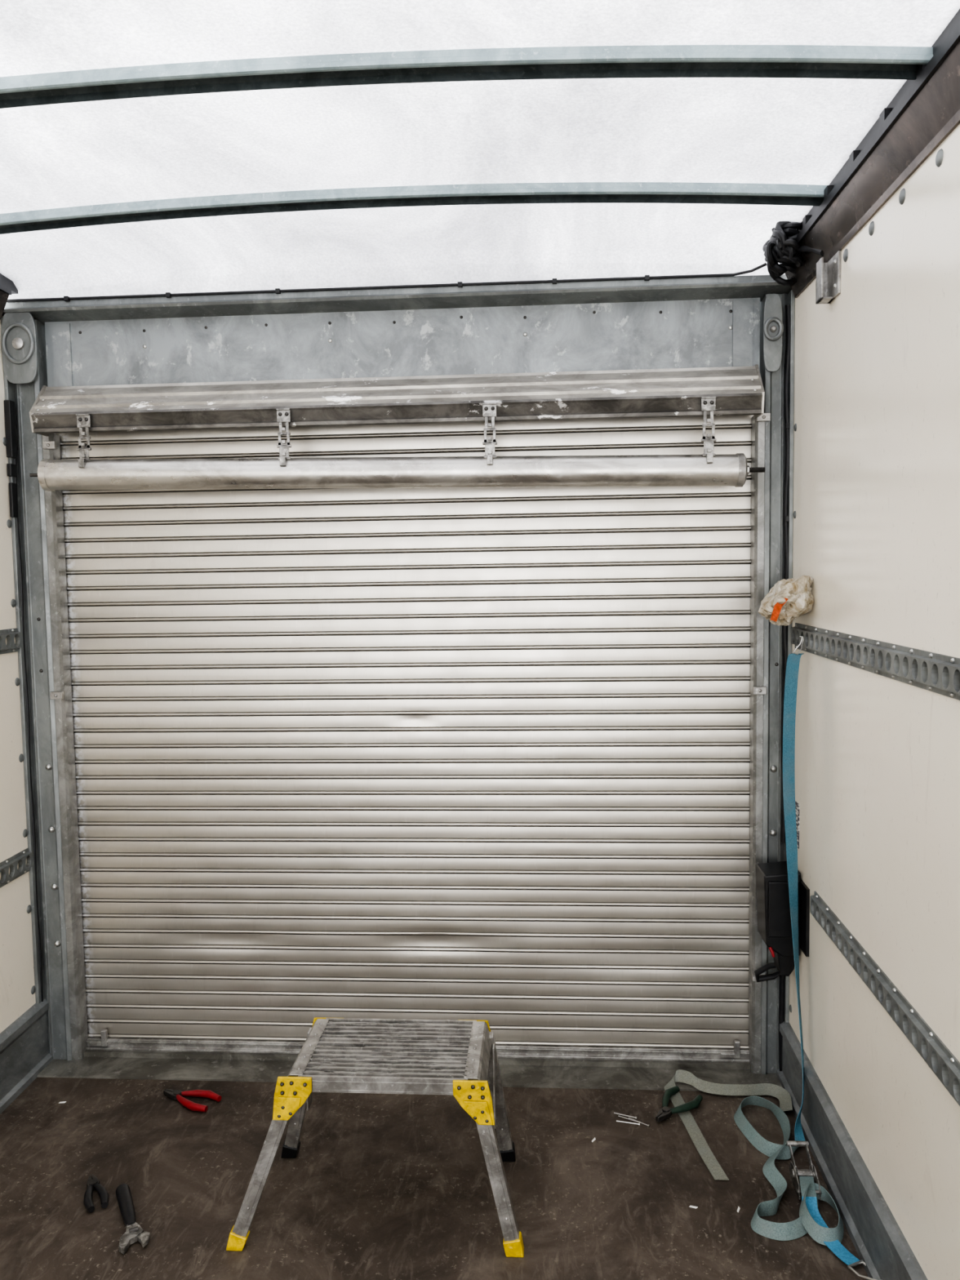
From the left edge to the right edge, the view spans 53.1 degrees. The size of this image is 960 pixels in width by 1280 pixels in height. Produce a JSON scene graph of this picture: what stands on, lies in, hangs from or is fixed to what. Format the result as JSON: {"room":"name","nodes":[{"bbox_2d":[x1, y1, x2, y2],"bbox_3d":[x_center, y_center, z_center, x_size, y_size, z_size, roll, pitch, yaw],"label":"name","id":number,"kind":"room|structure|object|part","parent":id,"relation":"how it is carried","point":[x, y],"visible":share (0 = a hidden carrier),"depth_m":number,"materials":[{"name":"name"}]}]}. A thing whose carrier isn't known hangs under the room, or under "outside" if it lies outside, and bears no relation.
{"room":"truck cargo box","nodes":[
{"label":"truck cargo box","id":0,"kind":"room"},
{"bbox_2d":[0,315,35,1033],"bbox_3d":[-1.712,0.422,0.146,0.036,2.470,6.400,-1,4,4],"label":"wall","id":1,"kind":"structure","parent":0,"point":[17,984],"depth_m":3.07,"materials":[{"name":"metal"}]},
{"bbox_2d":[0,273,17,319],"bbox_3d":[-1.699,-0.849,-0.025,0.052,0.170,6.250,-1,4,4],"label":"trim","id":2,"kind":"structure","parent":1,"relation":"attached to","point":[7,287],"depth_m":3.00,"materials":[{"name":"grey metal"}]},
{"bbox_2d":[0,627,22,654],"bbox_3d":[-1.612,0.129,1.374,0.015,0.076,3.500,-1,4,4],"label":"track","id":3,"kind":"object","parent":1,"relation":"attached to","point":[10,633],"visible":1,"depth_m":3.06,"materials":[{"name":"metal"}]},
{"bbox_2d":[0,848,32,888],"bbox_3d":[-1.600,0.853,1.427,0.015,0.076,3.500,-1,4,4],"label":"track","id":4,"kind":"object","parent":1,"relation":"attached to","point":[20,857],"visible":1,"depth_m":3.07,"materials":[{"name":"metal"}]},
{"bbox_2d":[4,400,43,1001],"bbox_3d":[-1.486,0.279,3.141,0.020,2.090,0.040,-1,4,4],"label":"cable","id":5,"kind":"object","parent":1,"relation":"attached to","point":[9,406],"visible":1,"depth_m":3.10,"materials":[{"name":"black rubber"}]},
{"bbox_2d":[0,998,53,1114],"bbox_3d":[-1.672,1.550,0.147,0.030,0.220,6.240,-1,4,4],"label":"baseboard","id":6,"kind":"structure","parent":1,"relation":"attached to","point":[24,1053],"depth_m":3.09,"materials":[{"name":"grey metal"}]},
{"bbox_2d":[0,317,71,1061],"bbox_3d":[-1.444,0.198,3.212,0.098,2.460,0.170,-1,4,4],"label":"door post","id":7,"kind":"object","parent":1,"relation":"attached to","point":[31,496],"depth_m":3.16,"materials":[{"name":"metal"}]},
{"bbox_2d":[44,297,759,386],"bbox_3d":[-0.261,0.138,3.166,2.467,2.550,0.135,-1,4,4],"label":"header panel","id":8,"kind":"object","parent":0,"point":[717,332],"depth_m":3.03,"materials":[{"name":"metal"}]},
{"bbox_2d":[0,312,38,384],"bbox_3d":[-1.458,-0.929,3.061,0.114,0.230,0.066,-1,4,4],"label":"plate","id":9,"kind":"object","parent":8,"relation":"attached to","point":[18,331],"visible":1,"depth_m":3.04,"materials":[{"name":"metal"}]},
{"bbox_2d":[6,262,766,302],"bbox_3d":[-0.326,-1.098,2.961,2.372,0.031,0.039,-1,4,4],"label":"cable","id":10,"kind":"object","parent":8,"relation":"attached to","point":[277,291],"visible":0.98,"depth_m":2.97,"materials":[{"name":"black rubber"}]},
{"bbox_2d":[2,274,791,324],"bbox_3d":[-0.285,-1.063,2.998,2.467,0.060,0.115,-1,4,4],"label":"top crossbeam","id":11,"kind":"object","parent":8,"relation":"attached to","point":[753,286],"depth_m":2.97,"materials":[{"name":"metal"}]},
{"bbox_2d":[29,364,764,435],"bbox_3d":[-0.278,-0.744,2.970,2.252,0.162,0.116,-1,4,4],"label":"shutter cover","id":12,"kind":"object","parent":8,"relation":"attached to","point":[737,390],"visible":1,"depth_m":2.94,"materials":[{"name":"metal"}]},
{"bbox_3d":[-1.398,-0.733,3.048,0.007,0.160,0.113,-1,4,4],"label":"plate","id":13,"kind":"part","parent":12,"relation":"part of","materials":[{"name":"metal"}]},
{"bbox_2d":[75,413,91,467],"bbox_3d":[-1.228,-0.615,2.968,0.044,0.165,0.033,-1,4,4],"label":"hinge","id":14,"kind":"object","parent":12,"relation":"attached to","point":[83,420],"visible":1,"depth_m":2.98,"materials":[{"name":"metal"}]},
{"bbox_3d":[-1.228,-0.678,2.974,0.042,0.040,0.011,-1,4,4],"label":"mount plate","id":15,"kind":"part","parent":14,"relation":"part of","materials":[{"name":"metal"}]},
{"bbox_3d":[-0.278,-0.771,2.971,2.238,0.104,0.110,-1,4,4],"label":"panel","id":16,"kind":"part","parent":12,"relation":"part of","materials":[{"name":"metal"}]},
{"bbox_3d":[-0.279,-0.692,2.949,2.238,0.060,0.066,-1,4,4],"label":"panel","id":17,"kind":"part","parent":12,"relation":"part of","materials":[{"name":"metal"}]},
{"bbox_2d":[29,453,765,491],"bbox_3d":[-0.282,-0.513,2.946,2.270,0.133,0.100,-1,4,4],"label":"tube","id":18,"kind":"object","parent":12,"relation":"hanging from","point":[732,469],"visible":1,"depth_m":2.91,"materials":[{"name":"metal"}]},
{"bbox_2d":[275,408,291,466],"bbox_3d":[-0.600,-0.617,2.926,0.044,0.175,0.033,-1,4,4],"label":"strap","id":19,"kind":"object","parent":18,"relation":"attached to","point":[283,415],"visible":1,"depth_m":2.93,"materials":[{"name":"metal"}]},
{"bbox_3d":[-0.600,-0.685,2.932,0.042,0.040,0.011,-1,4,4],"label":"mount plate","id":20,"kind":"part","parent":19,"relation":"part of","materials":[{"name":"metal"}]},
{"bbox_2d":[482,402,497,464],"bbox_3d":[0.029,-0.619,2.883,0.044,0.184,0.033,-1,4,4],"label":"strap","id":21,"kind":"object","parent":18,"relation":"attached to","point":[489,410],"visible":1,"depth_m":2.89,"materials":[{"name":"metal"}]},
{"bbox_3d":[0.029,-0.692,2.889,0.042,0.040,0.011,-1,4,4],"label":"mount plate","id":22,"kind":"part","parent":21,"relation":"part of","materials":[{"name":"metal"}]},
{"bbox_2d":[701,396,716,462],"bbox_3d":[0.678,-0.621,2.840,0.044,0.194,0.033,-1,4,4],"label":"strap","id":23,"kind":"object","parent":18,"relation":"attached to","point":[708,403],"visible":1,"depth_m":2.85,"materials":[{"name":"metal"}]},
{"bbox_3d":[0.677,-0.699,2.845,0.042,0.040,0.011,-1,4,4],"label":"mount plate","id":24,"kind":"part","parent":23,"relation":"part of","materials":[{"name":"metal"}]},
{"bbox_3d":[0.842,-0.757,2.896,0.007,0.160,0.113,-1,4,4],"label":"plate","id":25,"kind":"part","parent":12,"relation":"part of","materials":[{"name":"metal"}]},
{"bbox_2d":[41,413,770,1073],"bbox_3d":[-0.249,0.302,3.128,2.312,2.226,0.113,-1,4,4],"label":"door","id":26,"kind":"structure","parent":8,"relation":"in","point":[494,755],"depth_m":3.16,"materials":[{"name":"metal"}]},
{"bbox_3d":[-1.378,0.377,3.219,0.030,2.100,0.094,-1,4,4],"label":"guide rail","id":27,"kind":"part","parent":26,"relation":"part of","materials":[{"name":"metal"}]},
{"bbox_3d":[0.878,0.353,3.066,0.028,2.100,0.094,-1,4,4],"label":"guide rail","id":28,"kind":"part","parent":26,"relation":"part of","materials":[{"name":"metal"}]},
{"bbox_2d":[36,1049,782,1091],"bbox_3d":[-0.251,1.405,3.164,2.440,0.022,0.185,-1,4,4],"label":"trim","id":29,"kind":"structure","parent":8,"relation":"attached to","point":[620,1074],"depth_m":3.15,"materials":[{"name":"metal"}]},
{"bbox_2d":[763,293,783,372],"bbox_3d":[0.881,-0.924,2.904,0.060,0.230,0.066,-1,4,4],"label":"plate","id":30,"kind":"object","parent":8,"relation":"attached to","point":[773,327],"visible":1,"depth_m":2.88,"materials":[{"name":"metal"}]},
{"bbox_2d":[780,304,790,843],"bbox_3d":[0.943,-0.187,2.953,0.023,1.651,0.021,-1,4,4],"label":"cable","id":31,"kind":"object","parent":8,"relation":"attached to","point":[786,388],"visible":0.64,"depth_m":2.93,"materials":[{"name":"black rubber"}]},
{"bbox_2d":[0,1077,867,1279],"bbox_3d":[-0.449,1.660,0.154,2.527,0.040,6.400,-1,4,4],"label":"floor","id":32,"kind":"structure","parent":0,"point":[376,1186],"depth_m":2.56,"materials":[{"name":"brown wood"}]},
{"bbox_2d":[83,1173,109,1212],"bbox_3d":[-1.022,1.461,2.547,0.062,0.022,0.149,-3,5,-28],"label":"pincers","id":33,"kind":"object","parent":32,"relation":"on","point":[93,1184],"visible":1,"depth_m":2.52,"materials":[{"name":"rubber"}]},
{"bbox_3d":[-1.026,1.463,2.520,0.026,0.021,0.107,-3,5,-23],"label":"handle","id":34,"kind":"part","parent":33,"relation":"part of","materials":[{"name":"black rubber"}]},
{"bbox_3d":[-0.997,1.461,2.535,0.026,0.021,0.107,-4,5,-33],"label":"handle","id":35,"kind":"part","parent":33,"relation":"part of","materials":[{"name":"black rubber"}]},
{"bbox_2d":[115,1183,150,1254],"bbox_3d":[-0.883,1.462,2.443,0.073,0.036,0.251,-3,5,-23],"label":"wrench","id":36,"kind":"object","parent":32,"relation":"on","point":[134,1233],"visible":1,"depth_m":2.40,"materials":[{"name":"black rubber"}]},
{"bbox_2d":[163,1088,221,1111],"bbox_3d":[-0.909,1.425,2.995,0.193,0.023,0.098,1,5,24],"label":"pliers","id":37,"kind":"object","parent":32,"relation":"on","point":[178,1095],"visible":1,"depth_m":3.00,"materials":[{"name":"metal"}]},
{"bbox_3d":[-0.895,1.428,2.958,0.140,0.023,0.033,2,5,33],"label":"handle","id":38,"kind":"part","parent":37,"relation":"part of","materials":[{"name":"red rubber"}]},
{"bbox_3d":[-0.873,1.423,3.009,0.140,0.023,0.033,0,4,15],"label":"handle","id":39,"kind":"part","parent":37,"relation":"part of","materials":[{"name":"red rubber"}]},
{"bbox_2d":[226,1017,524,1257],"bbox_3d":[-0.246,1.247,2.496,0.723,0.435,0.413,-1,4,4],"label":"work platform","id":40,"kind":"object","parent":32,"relation":"on","point":[459,1059],"visible":1,"depth_m":2.35,"materials":[{"name":"metal"}]},
{"bbox_3d":[-0.524,1.274,2.336,0.170,0.369,0.032,-1,4,-4],"label":"leg","id":41,"kind":"part","parent":40,"relation":"part of","materials":[{"name":"metal"}]},
{"bbox_3d":[-0.488,1.242,2.651,0.163,0.383,0.040,3,6,42],"label":"leg","id":42,"kind":"part","parent":40,"relation":"part of","materials":[{"name":"metal"}]},
{"bbox_3d":[-0.443,1.061,2.463,0.050,0.053,0.289,-1,4,4],"label":"rail","id":43,"kind":"part","parent":40,"relation":"part of","materials":[{"name":"metal"}]},
{"bbox_3d":[-0.004,1.056,2.433,0.050,0.053,0.289,-1,4,4],"label":"rail","id":44,"kind":"part","parent":40,"relation":"part of","materials":[{"name":"metal"}]},
{"bbox_3d":[0.037,1.267,2.302,0.116,0.363,0.032,0,4,11],"label":"leg","id":45,"kind":"part","parent":40,"relation":"part of","materials":[{"name":"metal"}]},
{"bbox_3d":[0.045,1.236,2.619,0.043,0.379,0.132,2,5,32],"label":"leg","id":46,"kind":"part","parent":40,"relation":"part of","materials":[{"name":"metal"}]},
{"bbox_2d":[613,1112,636,1119],"bbox_3d":[0.435,1.423,2.876,0.069,0.006,0.006,1,5,24],"label":"pin","id":47,"kind":"object","parent":32,"relation":"on","point":[614,1113],"visible":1,"depth_m":2.87,"materials":[{"name":"metal"}]},
{"bbox_2d":[616,1120,639,1125],"bbox_3d":[0.437,1.426,2.839,0.069,0.006,0.006,0,4,16],"label":"pin","id":48,"kind":"object","parent":32,"relation":"on","point":[616,1120],"visible":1,"depth_m":2.84,"materials":[{"name":"metal"}]},
{"bbox_2d":[617,1115,639,1123],"bbox_3d":[0.444,1.425,2.856,0.069,0.006,0.006,2,5,32],"label":"pin","id":49,"kind":"object","parent":32,"relation":"on","point":[618,1116],"visible":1,"depth_m":2.85,"materials":[{"name":"metal"}]},
{"bbox_2d":[628,1117,649,1127],"bbox_3d":[0.470,1.426,2.841,0.069,0.006,0.006,2,5,39],"label":"pin","id":50,"kind":"object","parent":32,"relation":"on","point":[628,1117],"visible":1,"depth_m":2.83,"materials":[{"name":"metal"}]},
{"bbox_2d":[655,1085,702,1121],"bbox_3d":[0.583,1.403,2.896,0.115,0.023,0.185,3,6,42],"label":"pliers","id":51,"kind":"object","parent":32,"relation":"on","point":[665,1112],"visible":1,"depth_m":2.88,"materials":[{"name":"metal"}]},
{"bbox_3d":[0.575,1.400,2.938,0.036,0.023,0.137,1,5,28],"label":"handle","id":52,"kind":"part","parent":51,"relation":"part of","materials":[{"name":"green rubber"}]},
{"bbox_3d":[0.625,1.403,2.893,0.137,0.023,0.036,-4,5,-35],"label":"handle","id":53,"kind":"part","parent":51,"relation":"part of","materials":[{"name":"green rubber"}]},
{"bbox_2d":[663,1069,792,1180],"bbox_3d":[0.750,1.403,2.808,0.373,0.043,0.499,-1,4,4],"label":"strap","id":54,"kind":"object","parent":32,"relation":"on","point":[779,1092],"visible":0.95,"depth_m":2.96,"materials":[{"name":"grey fabric"}]},
{"bbox_2d":[0,0,959,299],"bbox_3d":[-0.493,-0.911,-0.085,2.507,0.137,6.300,-1,4,4],"label":"ceiling","id":55,"kind":"structure","parent":0,"point":[786,131],"depth_m":2.18,"materials":[{"name":"white plastic"}]},
{"bbox_2d":[0,182,826,234],"bbox_3d":[-0.319,-1.133,2.511,2.407,0.072,0.062,-1,4,4],"label":"bow","id":56,"kind":"object","parent":55,"relation":"attached to","point":[568,192],"visible":0.97,"depth_m":2.49,"materials":[{"name":"metal"}]},
{"bbox_2d":[0,44,933,108],"bbox_3d":[-0.362,-1.085,1.874,2.407,0.072,0.062,-1,4,4],"label":"bow","id":57,"kind":"object","parent":55,"relation":"attached to","point":[804,61],"visible":0.98,"depth_m":1.85,"materials":[{"name":"metal"}]},
{"bbox_2d":[762,221,822,285],"bbox_3d":[0.870,-1.104,2.683,0.119,0.158,0.307,-1,4,4],"label":"cable bundle","id":58,"kind":"object","parent":55,"relation":"attached to","point":[782,246],"visible":0.83,"depth_m":2.68,"materials":[{"name":"black rubber"}]},
{"bbox_2d":[789,123,959,1279],"bbox_3d":[0.774,0.396,-0.022,0.036,2.470,6.400,-1,4,4],"label":"wall","id":59,"kind":"structure","parent":0,"point":[876,531],"depth_m":2.12,"materials":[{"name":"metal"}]},
{"bbox_2d":[760,289,795,1074],"bbox_3d":[0.928,0.172,3.051,0.079,2.460,0.170,-1,4,4],"label":"trim","id":60,"kind":"structure","parent":59,"relation":"attached to","point":[773,851],"depth_m":2.99,"materials":[{"name":"metal"}]},
{"bbox_2d":[755,861,809,976],"bbox_3d":[0.908,0.856,2.897,0.113,0.329,0.200,-1,4,4],"label":"control box","id":61,"kind":"object","parent":59,"relation":"attached to","point":[773,907],"visible":0.88,"depth_m":2.87,"materials":[{"name":"black plastic"}]},
{"bbox_2d":[754,962,784,1071],"bbox_3d":[0.923,1.191,3.051,0.089,0.389,0.074,2,5,30],"label":"cable","id":62,"kind":"object","parent":61,"relation":"hanging from","point":[764,968],"visible":0.77,"depth_m":3.04,"materials":[{"name":"black rubber"}]},
{"bbox_2d":[758,574,813,626],"bbox_3d":[0.875,-0.116,2.775,0.139,0.145,0.236,-1,4,4],"label":"plastic bag","id":63,"kind":"object","parent":59,"relation":"attached to","point":[788,599],"visible":1,"depth_m":2.70,"materials":[{"name":"beige plastic"}]},
{"bbox_2d":[795,800,799,848],"bbox_3d":[0.963,0.560,2.924,0.002,0.135,0.065,-1,4,4],"label":"sticker","id":64,"kind":"object","parent":59,"relation":"attached to","point":[797,805],"visible":0.57,"depth_m":2.90,"materials":[{"name":"white paper"}]},
{"bbox_2d":[815,250,840,303],"bbox_3d":[0.900,-0.936,2.483,0.035,0.105,0.100,-1,4,4],"label":"wall bracket","id":65,"kind":"object","parent":59,"relation":"attached to","point":[828,274],"visible":1,"depth_m":2.49,"materials":[{"name":"metal"}]},
{"bbox_2d":[776,1021,927,1279],"bbox_3d":[0.759,1.536,-0.017,0.030,0.195,6.240,-1,4,4],"label":"baseboard","id":66,"kind":"structure","parent":59,"relation":"attached to","point":[877,1239],"depth_m":2.40,"materials":[{"name":"grey metal"}]},
{"bbox_2d":[779,8,959,297],"bbox_3d":[0.711,-0.875,-0.188,0.052,0.170,6.250,-1,4,4],"label":"roof side rail","id":67,"kind":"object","parent":59,"relation":"attached to","point":[925,110],"depth_m":2.00,"materials":[{"name":"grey metal"}]},
{"bbox_2d":[791,622,959,700],"bbox_3d":[0.833,0.114,1.189,0.015,0.076,3.450,-1,4,4],"label":"track","id":68,"kind":"object","parent":59,"relation":"attached to","point":[936,673],"visible":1,"depth_m":2.10,"materials":[{"name":"metal"}]},
{"bbox_2d":[733,635,882,1279],"bbox_3d":[0.801,0.731,2.491,0.257,1.437,0.765,-1,4,4],"label":"strap","id":69,"kind":"object","parent":68,"relation":"hanging from","point":[810,1220],"visible":1,"depth_m":2.69,"materials":[{"name":"fabric"}]},
{"bbox_2d":[809,891,959,1106],"bbox_3d":[0.838,0.868,1.134,0.015,0.076,3.200,-1,4,4],"label":"track","id":70,"kind":"object","parent":59,"relation":"attached to","point":[932,1050],"visible":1,"depth_m":2.08,"materials":[{"name":"metal"}]}
]}

